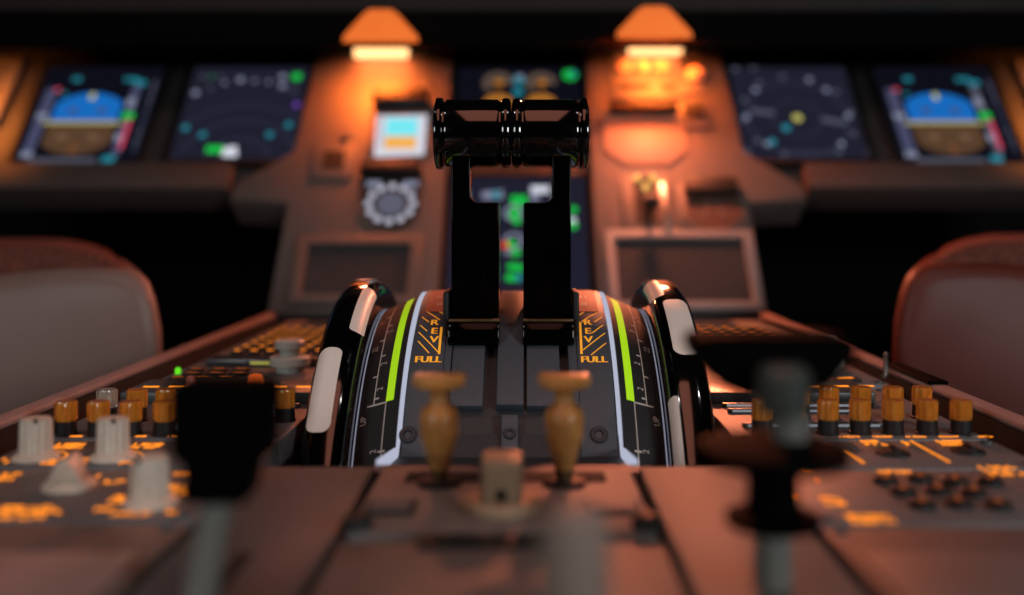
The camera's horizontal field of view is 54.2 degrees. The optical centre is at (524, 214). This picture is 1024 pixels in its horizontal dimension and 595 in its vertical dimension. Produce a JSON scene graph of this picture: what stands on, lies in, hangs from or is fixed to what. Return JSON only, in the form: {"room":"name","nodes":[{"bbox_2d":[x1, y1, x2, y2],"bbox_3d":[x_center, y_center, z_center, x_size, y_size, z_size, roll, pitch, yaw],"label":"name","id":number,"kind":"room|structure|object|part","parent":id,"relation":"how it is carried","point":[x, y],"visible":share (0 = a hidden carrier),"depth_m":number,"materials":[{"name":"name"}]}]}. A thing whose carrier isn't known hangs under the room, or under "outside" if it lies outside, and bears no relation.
{"room":"control cabin","nodes":[
{"label":"control cabin","id":0,"kind":"room"},
{"bbox_2d":[0,210,1023,361],"bbox_3d":[-0.007,-0.153,1.725,3.400,1.700,0.050,0,0,0],"label":"wall","id":1,"kind":"structure","parent":0,"point":[844,273],"depth_m":1.70,"materials":[{"name":"black"}]},
{"bbox_2d":[0,48,1023,327],"bbox_3d":[-0.007,-0.046,1.072,1.560,0.329,0.270,0,0,0],"label":"panel","id":2,"kind":"object","parent":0,"point":[313,189],"visible":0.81,"depth_m":1.05,"materials":[{"name":"paint"}]},
{"bbox_2d":[0,59,25,123],"bbox_3d":[-0.614,-0.139,1.127,0.072,0.083,0.068,0,0,0],"label":"panel","id":3,"kind":"object","parent":2,"relation":"attached to","point":[11,70],"visible":1,"depth_m":1.14,"materials":[{"name":"paint"}]},
{"bbox_2d":[0,67,9,80],"bbox_3d":[-0.614,-0.142,1.123,0.048,0.070,0.001,0,-38,0],"label":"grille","id":4,"kind":"object","parent":3,"relation":"attached to","point":[2,78],"depth_m":1.14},
{"bbox_2d":[2,61,174,161],"bbox_3d":[-0.482,-0.113,1.111,0.150,0.131,0.103,0,0,0],"label":"display","id":5,"kind":"object","parent":2,"relation":"on","point":[74,111],"visible":1,"depth_m":1.11,"materials":[{"name":"glass"}]},
{"bbox_3d":[-0.513,-0.110,1.130,0.548,0.212,0.030,0,-38,0],"label":"panel","id":6,"kind":"part","parent":2,"relation":"part of","materials":[{"name":"paint"}]},
{"bbox_2d":[160,61,315,169],"bbox_3d":[-0.315,-0.113,1.111,0.148,0.131,0.103,0,0,0],"label":"display","id":7,"kind":"object","parent":2,"relation":"on","point":[225,109],"visible":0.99,"depth_m":1.11,"materials":[{"name":"black glass"}]},
{"bbox_3d":[-0.192,-0.083,1.067,0.012,0.012,0.008,0,-38,0],"label":"dimmer knob","id":8,"kind":"part","parent":2,"relation":"part of","materials":[{"name":"paint"}]},
{"bbox_2d":[286,234,423,306],"bbox_3d":[-0.162,0.053,0.963,0.124,0.068,0.054,0,0,0],"label":"display tray","id":9,"kind":"object","parent":2,"relation":"attached to","point":[324,265],"visible":0.85,"depth_m":0.97,"materials":[{"name":"paint"}]},
{"bbox_3d":[-0.162,0.054,0.965,0.100,0.059,0.001,0,-38,0],"label":"glass","id":10,"kind":"part","parent":9,"relation":"part of","materials":[{"name":"black glass"}]},
{"bbox_2d":[356,160,423,231],"bbox_3d":[-0.138,-0.020,1.020,0.065,0.073,0.056,0,0,0],"label":"gauge","id":11,"kind":"object","parent":2,"relation":"attached to","point":[390,191],"visible":1,"depth_m":1.02,"materials":[{"name":"paint"}]},
{"bbox_2d":[359,160,420,173],"bbox_3d":[-0.140,-0.050,1.035,0.062,0.014,0.010,0,-38,0],"label":"hood","id":12,"kind":"object","parent":11,"relation":"attached to","point":[366,166],"depth_m":1.03,"materials":[{"name":"black plastic"}]},
{"bbox_2d":[365,88,432,159],"bbox_3d":[-0.135,-0.097,1.076,0.068,0.082,0.055,0,0,0],"label":"display","id":13,"kind":"object","parent":2,"relation":"attached to","point":[400,119],"visible":1,"depth_m":1.08,"materials":[{"name":"glass"}]},
{"bbox_2d":[372,88,428,109],"bbox_3d":[-0.135,-0.127,1.091,0.060,0.018,0.020,0,-38,0],"label":"hood","id":14,"kind":"object","parent":13,"relation":"attached to","point":[383,98],"depth_m":1.08,"materials":[{"name":"black plastic"}]},
{"bbox_2d":[0,0,1023,47],"bbox_3d":[-0.007,-0.259,1.220,1.900,0.168,0.360,0,0,0],"label":"glareshield","id":15,"kind":"object","parent":2,"relation":"attached to","point":[23,23],"visible":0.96,"depth_m":1.04,"materials":[{"name":"black plastic"}]},
{"bbox_2d":[343,9,417,57],"bbox_3d":[-0.150,-0.192,1.075,0.084,0.034,0.114,0,0,0],"label":"lamp","id":16,"kind":"object","parent":15,"relation":"attached to","point":[375,25],"visible":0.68,"depth_m":1.02,"materials":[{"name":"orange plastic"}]},
{"bbox_3d":[-0.147,-0.193,1.034,0.077,0.033,0.032,0,0,0],"label":"lamp shade","id":17,"kind":"part","parent":16,"relation":"part of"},
{"bbox_2d":[616,6,691,54],"bbox_3d":[0.135,-0.196,1.075,0.084,0.033,0.114,0,0,0],"label":"lamp","id":18,"kind":"object","parent":15,"relation":"attached to","point":[648,21],"visible":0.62,"depth_m":1.02,"materials":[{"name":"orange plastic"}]},
{"bbox_3d":[0.132,-0.196,1.034,0.077,0.032,0.032,0,0,0],"label":"lamp shade","id":19,"kind":"part","parent":18,"relation":"part of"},
{"bbox_2d":[439,172,595,297],"bbox_3d":[-0.007,0.017,1.015,0.152,0.126,0.099,0,0,0],"label":"display","id":20,"kind":"object","parent":2,"relation":"attached to","point":[511,190],"visible":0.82,"depth_m":1.03,"materials":[{"name":"black glass"}]},
{"bbox_2d":[452,63,585,155],"bbox_3d":[-0.007,-0.120,1.122,0.152,0.114,0.090,0,0,0],"label":"display","id":21,"kind":"object","parent":2,"relation":"attached to","point":[499,81],"visible":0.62,"depth_m":1.15,"materials":[{"name":"black glass"}]},
{"bbox_2d":[603,100,686,165],"bbox_3d":[0.129,-0.088,1.071,0.087,0.072,0.050,0,0,0],"label":"instrument","id":22,"kind":"object","parent":2,"relation":"attached to","point":[636,132],"visible":1,"depth_m":1.07,"materials":[{"name":"metal"}]},
{"bbox_2d":[609,100,677,113],"bbox_3d":[0.129,-0.117,1.087,0.074,0.011,0.012,0,-38,0],"label":"hood","id":23,"kind":"object","parent":22,"relation":"attached to","point":[615,106],"depth_m":1.08,"materials":[{"name":"black plastic"}]},
{"bbox_2d":[609,54,681,98],"bbox_3d":[0.135,-0.156,1.127,0.077,0.057,0.045,0,0,0],"label":"panel","id":24,"kind":"object","parent":2,"relation":"attached to","point":[632,76],"visible":1,"depth_m":1.12,"materials":[{"name":"paint"}]},
{"bbox_2d":[618,60,632,71],"bbox_3d":[0.113,-0.170,1.131,0.017,0.017,0.006,0,-38,0],"label":"light","id":25,"kind":"object","parent":24,"relation":"on","point":[623,65],"depth_m":1.13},
{"bbox_2d":[636,60,650,71],"bbox_3d":[0.134,-0.170,1.131,0.017,0.017,0.006,0,-38,0],"label":"light","id":26,"kind":"object","parent":24,"relation":"on","point":[641,65],"depth_m":1.13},
{"bbox_2d":[654,60,668,71],"bbox_3d":[0.154,-0.170,1.131,0.017,0.017,0.006,0,-38,0],"label":"light","id":27,"kind":"object","parent":24,"relation":"on","point":[659,65],"depth_m":1.13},
{"bbox_2d":[620,174,675,230],"bbox_3d":[0.124,-0.012,1.007,0.052,0.061,0.061,0,0,0],"label":"lever","id":28,"kind":"object","parent":2,"relation":"attached to","point":[647,201],"visible":1,"depth_m":1.01,"materials":[{"name":"paint"}]},
{"bbox_2d":[634,174,640,180],"bbox_3d":[0.116,-0.039,1.030,0.007,0.007,0.004,0,-38,0],"label":"lamp","id":29,"kind":"object","parent":28,"relation":"on","point":[637,177],"depth_m":1.03,"materials":[{"name":"orange"}]},
{"bbox_2d":[642,183,648,189],"bbox_3d":[0.124,-0.029,1.022,0.007,0.007,0.004,0,-38,0],"label":"lamp","id":30,"kind":"object","parent":28,"relation":"on","point":[645,186],"depth_m":1.02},
{"bbox_2d":[649,174,655,180],"bbox_3d":[0.132,-0.039,1.030,0.007,0.007,0.004,0,-38,0],"label":"lamp","id":31,"kind":"object","parent":28,"relation":"on","point":[652,177],"depth_m":1.03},
{"bbox_3d":[0.141,-0.008,1.006,0.006,0.060,0.005,0,-38,0],"label":"guard rail","id":32,"kind":"part","parent":28,"relation":"part of","materials":[{"name":"metal"}]},
{"bbox_2d":[604,230,764,311],"bbox_3d":[0.151,0.053,0.963,0.146,0.077,0.061,0,0,0],"label":"display tray","id":33,"kind":"object","parent":2,"relation":"attached to","point":[714,270],"visible":0.83,"depth_m":0.97,"materials":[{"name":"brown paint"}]},
{"bbox_3d":[0.151,0.054,0.965,0.126,0.074,0.001,0,-38,0],"label":"glass","id":34,"kind":"part","parent":33,"relation":"part of","materials":[{"name":"black glass"}]},
{"bbox_2d":[676,56,706,94],"bbox_3d":[0.187,-0.158,1.129,0.032,0.048,0.038,0,0,0],"label":"switch","id":35,"kind":"object","parent":2,"relation":"attached to","point":[690,68],"visible":1,"depth_m":1.12,"materials":[{"name":"paint"}]},
{"bbox_3d":[0.191,-0.159,1.121,0.020,0.020,0.010,0,-38,0],"label":"knob","id":36,"kind":"part","parent":35,"relation":"part of","materials":[{"name":"orange plastic"}]},
{"bbox_2d":[677,101,711,128],"bbox_3d":[0.184,-0.109,1.090,0.036,0.033,0.026,0,0,0],"label":"box","id":37,"kind":"object","parent":2,"relation":"attached to","point":[690,114],"visible":0.96,"depth_m":1.08,"materials":[{"name":"paint"}]},
{"bbox_2d":[676,177,747,229],"bbox_3d":[0.189,-0.009,1.010,0.068,0.060,0.044,0,0,0],"label":"indicator","id":38,"kind":"object","parent":2,"relation":"attached to","point":[704,203],"visible":1,"depth_m":1.01,"materials":[{"name":"paint"}]},
{"bbox_2d":[683,177,738,195],"bbox_3d":[0.189,-0.029,1.020,0.054,0.019,0.010,0,-38,0],"label":"hood","id":39,"kind":"object","parent":38,"relation":"attached to","point":[692,186],"depth_m":1.01,"materials":[{"name":"black plastic"}]},
{"bbox_2d":[722,61,878,169],"bbox_3d":[0.302,-0.113,1.111,0.150,0.131,0.103,0,0,0],"label":"display","id":40,"kind":"object","parent":2,"relation":"attached to","point":[782,109],"visible":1,"depth_m":1.11,"materials":[{"name":"black glass"}]},
{"bbox_3d":[0.499,-0.110,1.130,0.548,0.212,0.030,0,-38,0],"label":"panel","id":41,"kind":"part","parent":2,"relation":"part of","materials":[{"name":"paint"}]},
{"bbox_2d":[863,61,1023,161],"bbox_3d":[0.468,-0.113,1.111,0.150,0.131,0.103,0,0,0],"label":"display","id":42,"kind":"object","parent":2,"relation":"on","point":[929,111],"visible":1,"depth_m":1.11,"materials":[{"name":"glass"}]},
{"bbox_2d":[1011,59,1023,92],"bbox_3d":[0.600,-0.139,1.127,0.072,0.083,0.068,0,0,0],"label":"panel","id":43,"kind":"object","parent":2,"relation":"attached to","point":[1017,64],"visible":1,"depth_m":1.15,"materials":[{"name":"paint"}]},
{"bbox_3d":[-0.007,0.722,0.125,3.400,0.050,3.250,0,0,0],"label":"floor","id":44,"kind":"structure","parent":0,"visible":0},
{"bbox_2d":[0,238,161,414],"bbox_3d":[-0.547,0.359,0.850,0.570,0.676,0.270,0,0,0],"label":"seat","id":45,"kind":"object","parent":44,"relation":"on","point":[73,313],"visible":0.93,"depth_m":0.71,"materials":[{"name":"leather"}]},
{"bbox_2d":[0,313,1023,542],"bbox_3d":[-0.007,0.393,0.427,0.470,0.608,1.055,0,0,0],"label":"pedestal","id":46,"kind":"object","parent":44,"relation":"on","point":[1006,427],"visible":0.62,"depth_m":0.56,"materials":[{"name":"paint"}]},
{"bbox_2d":[0,523,187,594],"bbox_3d":[-0.159,0.102,0.207,0.106,0.013,0.214,0,0,0],"label":"blank panel","id":47,"kind":"object","parent":46,"relation":"on","point":[34,559],"visible":0.95,"depth_m":0.28,"materials":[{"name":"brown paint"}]},
{"bbox_2d":[0,451,199,537],"bbox_3d":[-0.159,0.095,0.350,0.106,0.029,0.065,0,0,0],"label":"panel","id":48,"kind":"object","parent":46,"relation":"on","point":[147,493],"visible":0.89,"depth_m":0.33,"materials":[{"name":"beige plastic"}]},
{"bbox_3d":[-0.162,0.096,0.357,0.019,0.003,0.019,0,0,-8],"label":"pointer knob","id":49,"kind":"part","parent":48,"relation":"part of","materials":[{"name":"beige plastic"}]},
{"bbox_3d":[-0.126,0.096,0.336,0.018,0.003,0.018,0,0,-39],"label":"selector knob","id":50,"kind":"part","parent":48,"relation":"part of","materials":[{"name":"beige plastic"}]},
{"bbox_3d":[-0.235,0.093,0.412,0.010,0.004,1.025,0,0,0],"label":"rail","id":51,"kind":"part","parent":46,"relation":"part of","materials":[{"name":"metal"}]},
{"bbox_3d":[-0.235,0.102,0.412,0.009,0.014,1.025,0,0,0],"label":"rail","id":52,"kind":"part","parent":46,"relation":"part of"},
{"bbox_2d":[0,415,278,468],"bbox_3d":[-0.159,0.095,0.408,0.106,0.029,0.045,0,0,0],"label":"panel","id":53,"kind":"object","parent":46,"relation":"on","point":[112,448],"visible":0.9,"depth_m":0.40,"materials":[{"name":"beige plastic"}]},
{"bbox_3d":[-0.195,0.096,0.399,0.018,0.003,0.018,0,0,-3],"label":"selector knob","id":54,"kind":"part","parent":53,"relation":"part of","materials":[{"name":"beige plastic"}]},
{"bbox_3d":[-0.165,0.096,0.399,0.018,0.003,0.018,0,0,-39],"label":"selector knob","id":55,"kind":"part","parent":53,"relation":"part of","materials":[{"name":"beige plastic"}]},
{"bbox_3d":[-0.159,0.103,0.408,0.106,0.012,0.045,0,0,0],"label":"plate","id":56,"kind":"part","parent":53,"relation":"part of","materials":[{"name":"grey metal"}]},
{"bbox_2d":[53,373,311,465],"bbox_3d":[-0.159,0.095,0.495,0.106,0.027,0.124,0,0,0],"label":"panel","id":57,"kind":"object","parent":46,"relation":"on","point":[146,404],"visible":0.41,"depth_m":0.45,"materials":[{"name":"brown plastic"}]},
{"bbox_3d":[-0.202,0.094,0.441,0.010,0.007,0.010,0,0,24],"label":"volume knob","id":58,"kind":"part","parent":57,"relation":"part of","materials":[{"name":"black plastic"}]},
{"bbox_3d":[-0.188,0.094,0.441,0.010,0.007,0.010,0,0,-9],"label":"volume knob","id":59,"kind":"part","parent":57,"relation":"part of","materials":[{"name":"black plastic"}]},
{"bbox_3d":[-0.197,0.094,0.471,0.010,0.007,0.010,0,0,39],"label":"volume knob","id":60,"kind":"part","parent":57,"relation":"part of","materials":[{"name":"black plastic"}]},
{"bbox_3d":[-0.174,0.094,0.441,0.010,0.007,0.010,0,0,-41],"label":"volume knob","id":61,"kind":"part","parent":57,"relation":"part of","materials":[{"name":"black plastic"}]},
{"bbox_3d":[-0.183,0.094,0.471,0.010,0.007,0.010,0,0,39],"label":"volume knob","id":62,"kind":"part","parent":57,"relation":"part of","materials":[{"name":"black plastic"}]},
{"bbox_3d":[-0.159,0.094,0.441,0.010,0.007,0.010,0,0,16],"label":"volume knob","id":63,"kind":"part","parent":57,"relation":"part of","materials":[{"name":"black plastic"}]},
{"bbox_3d":[-0.159,0.103,0.495,0.106,0.012,0.124,0,0,0],"label":"plate","id":64,"kind":"part","parent":57,"relation":"part of","materials":[{"name":"grey metal"}]},
{"bbox_3d":[-0.113,0.094,0.471,0.010,0.007,0.010,0,0,45],"label":"volume knob","id":65,"kind":"part","parent":57,"relation":"part of","materials":[{"name":"black plastic"}]},
{"bbox_2d":[163,338,317,378],"bbox_3d":[-0.159,0.092,0.607,0.106,0.034,0.089,0,0,0],"label":"panel","id":66,"kind":"object","parent":46,"relation":"on","point":[289,364],"visible":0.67,"depth_m":0.60,"materials":[{"name":"black plastic"}]},
{"bbox_2d":[175,367,180,373],"bbox_3d":[-0.207,0.093,0.598,0.003,0.004,0.003,0,0,0],"label":"lamp","id":67,"kind":"object","parent":66,"relation":"on","point":[177,370],"depth_m":0.60,"materials":[{"name":"green plastic"}]},
{"bbox_3d":[-0.159,0.102,0.607,0.106,0.014,0.089,0,0,0],"label":"plate","id":68,"kind":"part","parent":66,"relation":"part of","materials":[{"name":"grey metal"}]},
{"bbox_2d":[207,355,317,366],"bbox_3d":[-0.159,0.093,0.635,0.082,0.005,0.019,0,0,0],"label":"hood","id":69,"kind":"object","parent":66,"relation":"attached to","point":[218,360],"depth_m":0.63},
{"bbox_3d":[-0.142,0.090,0.605,0.024,0.010,0.024,0,0,0],"label":"tuning knob","id":70,"kind":"part","parent":66,"relation":"part of","materials":[{"name":"grey plastic"}]},
{"bbox_3d":[-0.142,0.080,0.605,0.018,0.010,0.018,0,0,0],"label":"knob","id":71,"kind":"part","parent":66,"relation":"part of","materials":[{"name":"grey plastic"}]},
{"bbox_2d":[129,467,373,594],"bbox_3d":[-0.080,0.103,0.222,0.044,0.013,0.324,0,0,0],"label":"panel","id":72,"kind":"object","parent":46,"relation":"on","point":[281,540],"visible":0.72,"depth_m":0.30,"materials":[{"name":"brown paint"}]},
{"bbox_2d":[169,375,282,594],"bbox_3d":[-0.075,0.069,0.251,0.025,0.056,0.015,0,0,0],"label":"lever","id":73,"kind":"object","parent":72,"relation":"attached to","point":[223,429],"visible":1,"depth_m":0.24,"materials":[{"name":"plastic"}]},
{"bbox_3d":[-0.079,0.082,0.250,0.014,0.031,0.009,0,0,0],"label":"stem","id":74,"kind":"part","parent":73,"relation":"part of","materials":[{"name":"grey metal"}]},
{"bbox_3d":[-0.075,0.056,0.251,0.025,0.030,0.015,0,0,0],"label":"handle","id":75,"kind":"part","parent":73,"relation":"part of","materials":[{"name":"plastic"}]},
{"bbox_2d":[205,320,327,359],"bbox_3d":[-0.159,0.100,0.777,0.106,0.018,0.245,0,0,0],"label":"keypad","id":76,"kind":"object","parent":46,"relation":"on","point":[312,332],"visible":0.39,"depth_m":0.74,"materials":[{"name":"grey paint"}]},
{"bbox_2d":[299,279,397,466],"bbox_3d":[-0.091,0.187,0.570,0.021,0.300,0.300,0,0,0],"label":"wheel","id":77,"kind":"object","parent":46,"relation":"attached to","point":[333,402],"visible":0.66,"depth_m":0.47,"materials":[{"name":"black plastic"}]},
{"bbox_2d":[310,499,684,594],"bbox_3d":[-0.007,0.082,0.179,0.096,0.055,0.238,0,0,0],"label":"panel","id":78,"kind":"object","parent":46,"relation":"on","point":[439,563],"depth_m":0.26,"materials":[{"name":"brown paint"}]},
{"bbox_3d":[0.009,0.075,0.190,0.021,0.040,0.021,0,0,0],"label":"parking brake knob","id":79,"kind":"part","parent":78,"relation":"part of","materials":[{"name":"white plastic"}]},
{"bbox_2d":[341,468,661,542],"bbox_3d":[-0.007,0.100,0.338,0.098,0.018,0.078,0,0,0],"label":"control unit","id":80,"kind":"object","parent":46,"relation":"on","point":[395,510],"visible":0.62,"depth_m":0.32,"materials":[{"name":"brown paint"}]},
{"bbox_2d":[411,372,466,489],"bbox_3d":[-0.030,0.076,0.353,0.019,0.039,0.016,0,0,0],"label":"lever","id":81,"kind":"object","parent":80,"relation":"attached to","point":[439,419],"visible":1,"depth_m":0.35,"materials":[{"name":"brown plastic"}]},
{"bbox_2d":[460,450,542,519],"bbox_3d":[-0.007,0.086,0.325,0.027,0.017,0.027,0,0,0],"label":"mode selector","id":82,"kind":"object","parent":80,"relation":"attached to","point":[501,495],"visible":1,"depth_m":0.32,"materials":[{"name":"beige plastic"}]},
{"bbox_2d":[537,372,591,489],"bbox_3d":[0.014,0.076,0.353,0.019,0.039,0.016,0,0,0],"label":"lever","id":83,"kind":"object","parent":80,"relation":"attached to","point":[564,419],"visible":1,"depth_m":0.35,"materials":[{"name":"yellow plastic"}]},
{"bbox_2d":[351,290,667,489],"bbox_3d":[-0.007,0.117,0.541,0.191,0.149,0.323,0,0,0],"label":"thrust quadrant","id":84,"kind":"object","parent":46,"relation":"on","point":[501,404],"visible":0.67,"depth_m":0.48,"materials":[{"name":"metal"}]},
{"bbox_3d":[-0.048,0.078,0.548,0.016,0.068,0.196,0,0,0],"label":"reverse plate","id":85,"kind":"part","parent":84,"relation":"part of","materials":[{"name":"metal"}]},
{"bbox_2d":[432,98,511,344],"bbox_3d":[-0.028,0.028,0.518,0.041,0.178,0.047,0,0,0],"label":"lever","id":86,"kind":"object","parent":84,"relation":"attached to","point":[468,134],"visible":0.98,"depth_m":0.51,"materials":[{"name":"black paint"}]},
{"bbox_3d":[-0.040,0.050,0.516,0.003,0.022,0.028,0,0,0],"label":"plate","id":87,"kind":"part","parent":86,"relation":"part of","materials":[{"name":"black plastic"}]},
{"bbox_3d":[-0.026,0.053,0.499,0.025,0.002,0.002,0,0,0],"label":"foot trim","id":88,"kind":"part","parent":86,"relation":"part of","materials":[{"name":"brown metal"}]},
{"bbox_3d":[-0.025,0.018,0.520,0.024,0.098,0.026,0,0,0],"label":"arm","id":89,"kind":"part","parent":86,"relation":"part of","materials":[{"name":"black paint"}]},
{"bbox_2d":[512,98,589,344],"bbox_3d":[0.013,0.028,0.518,0.041,0.178,0.047,0,0,0],"label":"lever","id":90,"kind":"object","parent":84,"relation":"attached to","point":[554,134],"visible":1,"depth_m":0.51,"materials":[{"name":"black paint"}]},
{"bbox_3d":[0.011,0.018,0.520,0.024,0.098,0.026,0,0,0],"label":"arm","id":91,"kind":"part","parent":90,"relation":"part of","materials":[{"name":"black paint"}]},
{"bbox_3d":[0.012,0.053,0.499,0.025,0.002,0.002,0,0,0],"label":"foot trim","id":92,"kind":"part","parent":90,"relation":"part of","materials":[{"name":"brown metal"}]},
{"bbox_3d":[0.026,0.050,0.516,0.003,0.022,0.028,0,0,0],"label":"plate","id":93,"kind":"part","parent":90,"relation":"part of","materials":[{"name":"black plastic"}]},
{"bbox_3d":[0.034,0.078,0.548,0.016,0.068,0.196,0,0,0],"label":"reverse plate","id":94,"kind":"part","parent":84,"relation":"part of","materials":[{"name":"metal"}]},
{"bbox_2d":[630,279,715,466],"bbox_3d":[0.077,0.187,0.570,0.021,0.300,0.300,0,0,0],"label":"wheel","id":95,"kind":"object","parent":46,"relation":"attached to","point":[688,414],"visible":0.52,"depth_m":0.47,"materials":[{"name":"black plastic"}]},
{"bbox_2d":[695,320,773,328],"bbox_3d":[0.150,0.100,0.777,0.118,0.018,0.245,0,0,0],"label":"keypad","id":96,"kind":"object","parent":46,"relation":"on","point":[753,324],"visible":0.02,"depth_m":0.86,"materials":[{"name":"grey paint"}]},
{"bbox_3d":[0.150,0.102,0.777,0.118,0.014,0.245,0,0,0],"label":"plate","id":97,"kind":"part","parent":96,"relation":"part of","materials":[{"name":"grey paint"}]},
{"bbox_2d":[639,467,865,594],"bbox_3d":[0.066,0.103,0.222,0.044,0.013,0.324,0,0,0],"label":"panel","id":98,"kind":"object","parent":46,"relation":"on","point":[707,556],"visible":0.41,"depth_m":0.30,"materials":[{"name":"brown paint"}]},
{"bbox_2d":[682,329,857,591],"bbox_3d":[0.065,0.064,0.260,0.042,0.065,0.039,0,0,0],"label":"lever","id":99,"kind":"object","parent":98,"relation":"attached to","point":[781,369],"visible":1,"depth_m":0.26,"materials":[{"name":"plastic"}]},
{"bbox_3d":[0.065,0.039,0.268,0.042,0.016,0.021,0,0,0],"label":"handle","id":100,"kind":"part","parent":99,"relation":"part of","materials":[{"name":"plastic"}]},
{"bbox_3d":[0.065,0.087,0.260,0.010,0.017,0.010,0,0,0],"label":"stem","id":101,"kind":"part","parent":99,"relation":"part of","materials":[{"name":"grey metal"}]},
{"bbox_2d":[707,352,891,389],"bbox_3d":[0.153,0.092,0.607,0.123,0.034,0.089,0,0,0],"label":"panel","id":102,"kind":"object","parent":46,"relation":"on","point":[859,377],"visible":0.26,"depth_m":0.58,"materials":[{"name":"metal"}]},
{"bbox_3d":[0.148,0.102,0.607,0.114,0.014,0.089,0,0,0],"label":"plate","id":103,"kind":"part","parent":102,"relation":"part of","materials":[{"name":"metal"}]},
{"bbox_2d":[880,352,891,377],"bbox_3d":[0.211,0.087,0.585,0.006,0.015,0.006,0,0,0],"label":"toggle switch","id":104,"kind":"object","parent":102,"relation":"attached to","point":[885,354],"depth_m":0.58,"materials":[{"name":"metal"}]},
{"bbox_2d":[708,379,992,440],"bbox_3d":[0.148,0.095,0.495,0.113,0.027,0.124,0,0,0],"label":"panel","id":105,"kind":"object","parent":46,"relation":"on","point":[845,410],"visible":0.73,"depth_m":0.44,"materials":[{"name":"black plastic"}]},
{"bbox_3d":[0.105,0.094,0.444,0.010,0.007,0.010,0,0,-42],"label":"volume knob","id":106,"kind":"part","parent":105,"relation":"part of","materials":[{"name":"black plastic"}]},
{"bbox_2d":[727,404,848,406],"bbox_3d":[0.138,0.096,0.503,0.072,0.001,0.001,0,0,0],"label":"light","id":107,"kind":"object","parent":105,"relation":"on","point":[728,405],"depth_m":0.50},
{"bbox_2d":[733,410,848,411],"bbox_3d":[0.135,0.096,0.489,0.066,0.001,0.001,0,0,0],"label":"light","id":108,"kind":"object","parent":105,"relation":"on","point":[733,410],"depth_m":0.49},
{"bbox_2d":[748,424,879,426],"bbox_3d":[0.132,0.096,0.455,0.060,0.001,0.001,0,0,0],"label":"light","id":109,"kind":"object","parent":105,"relation":"on","point":[749,425],"depth_m":0.45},
{"bbox_3d":[0.135,0.094,0.444,0.010,0.007,0.010,0,0,-18],"label":"volume knob","id":110,"kind":"part","parent":105,"relation":"part of","materials":[{"name":"black plastic"}]},
{"bbox_3d":[0.149,0.094,0.444,0.010,0.007,0.010,0,0,40],"label":"volume knob","id":111,"kind":"part","parent":105,"relation":"part of","materials":[{"name":"black plastic"}]},
{"bbox_3d":[0.163,0.094,0.444,0.010,0.007,0.010,0,0,7],"label":"volume knob","id":112,"kind":"part","parent":105,"relation":"part of","materials":[{"name":"black plastic"}]},
{"bbox_3d":[0.190,0.094,0.478,0.010,0.007,0.010,0,0,24],"label":"volume knob","id":113,"kind":"part","parent":105,"relation":"part of","materials":[{"name":"black plastic"}]},
{"bbox_3d":[0.178,0.094,0.444,0.010,0.007,0.010,0,0,-27],"label":"volume knob","id":114,"kind":"part","parent":105,"relation":"part of","materials":[{"name":"black plastic"}]},
{"bbox_3d":[0.194,0.094,0.444,0.010,0.007,0.010,0,0,29],"label":"volume knob","id":115,"kind":"part","parent":105,"relation":"part of","materials":[{"name":"black plastic"}]},
{"bbox_3d":[0.222,0.093,0.412,0.010,0.004,1.025,0,0,0],"label":"rail","id":116,"kind":"part","parent":46,"relation":"part of","materials":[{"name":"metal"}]},
{"bbox_3d":[0.222,0.102,0.412,0.009,0.014,1.025,0,0,0],"label":"rail","id":117,"kind":"part","parent":46,"relation":"part of","materials":[{"name":"metal"}]},
{"bbox_2d":[799,471,1023,542],"bbox_3d":[0.146,0.102,0.349,0.110,0.015,0.069,0,0,0],"label":"panel","id":118,"kind":"object","parent":46,"relation":"on","point":[847,499],"visible":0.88,"depth_m":0.34,"materials":[{"name":"black plastic"}]},
{"bbox_3d":[0.222,0.090,0.570,0.011,0.002,0.070,0,0,0],"label":"rail","id":119,"kind":"part","parent":46,"relation":"part of","materials":[{"name":"plastic"}]},
{"bbox_2d":[820,526,1023,594],"bbox_3d":[0.146,0.102,0.206,0.110,0.013,0.212,0,0,0],"label":"blank panel","id":120,"kind":"object","parent":46,"relation":"on","point":[881,561],"visible":0.94,"depth_m":0.28,"materials":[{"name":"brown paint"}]},
{"bbox_2d":[839,440,1023,474],"bbox_3d":[0.146,0.101,0.401,0.110,0.016,0.058,0,0,0],"label":"panel","id":121,"kind":"object","parent":46,"relation":"on","point":[871,455],"visible":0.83,"depth_m":0.40,"materials":[{"name":"black plastic"}]},
{"bbox_2d":[875,443,910,457],"bbox_3d":[0.149,0.095,0.406,0.014,0.004,0.014,0,0,0],"label":"switch","id":122,"kind":"object","parent":121,"relation":"attached to","point":[889,450],"depth_m":0.40,"materials":[{"name":"black plastic"}]},
{"bbox_2d":[950,441,985,455],"bbox_3d":[0.181,0.095,0.409,0.014,0.004,0.014,0,0,0],"label":"switch","id":123,"kind":"object","parent":121,"relation":"attached to","point":[964,448],"depth_m":0.41,"materials":[{"name":"black plastic"}]},
{"bbox_2d":[893,234,1023,415],"bbox_3d":[0.551,0.357,0.850,0.570,0.680,0.270,0,0,0],"label":"seat","id":124,"kind":"object","parent":44,"relation":"on","point":[959,320],"visible":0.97,"depth_m":0.71,"materials":[{"name":"brown leather"}]}
]}

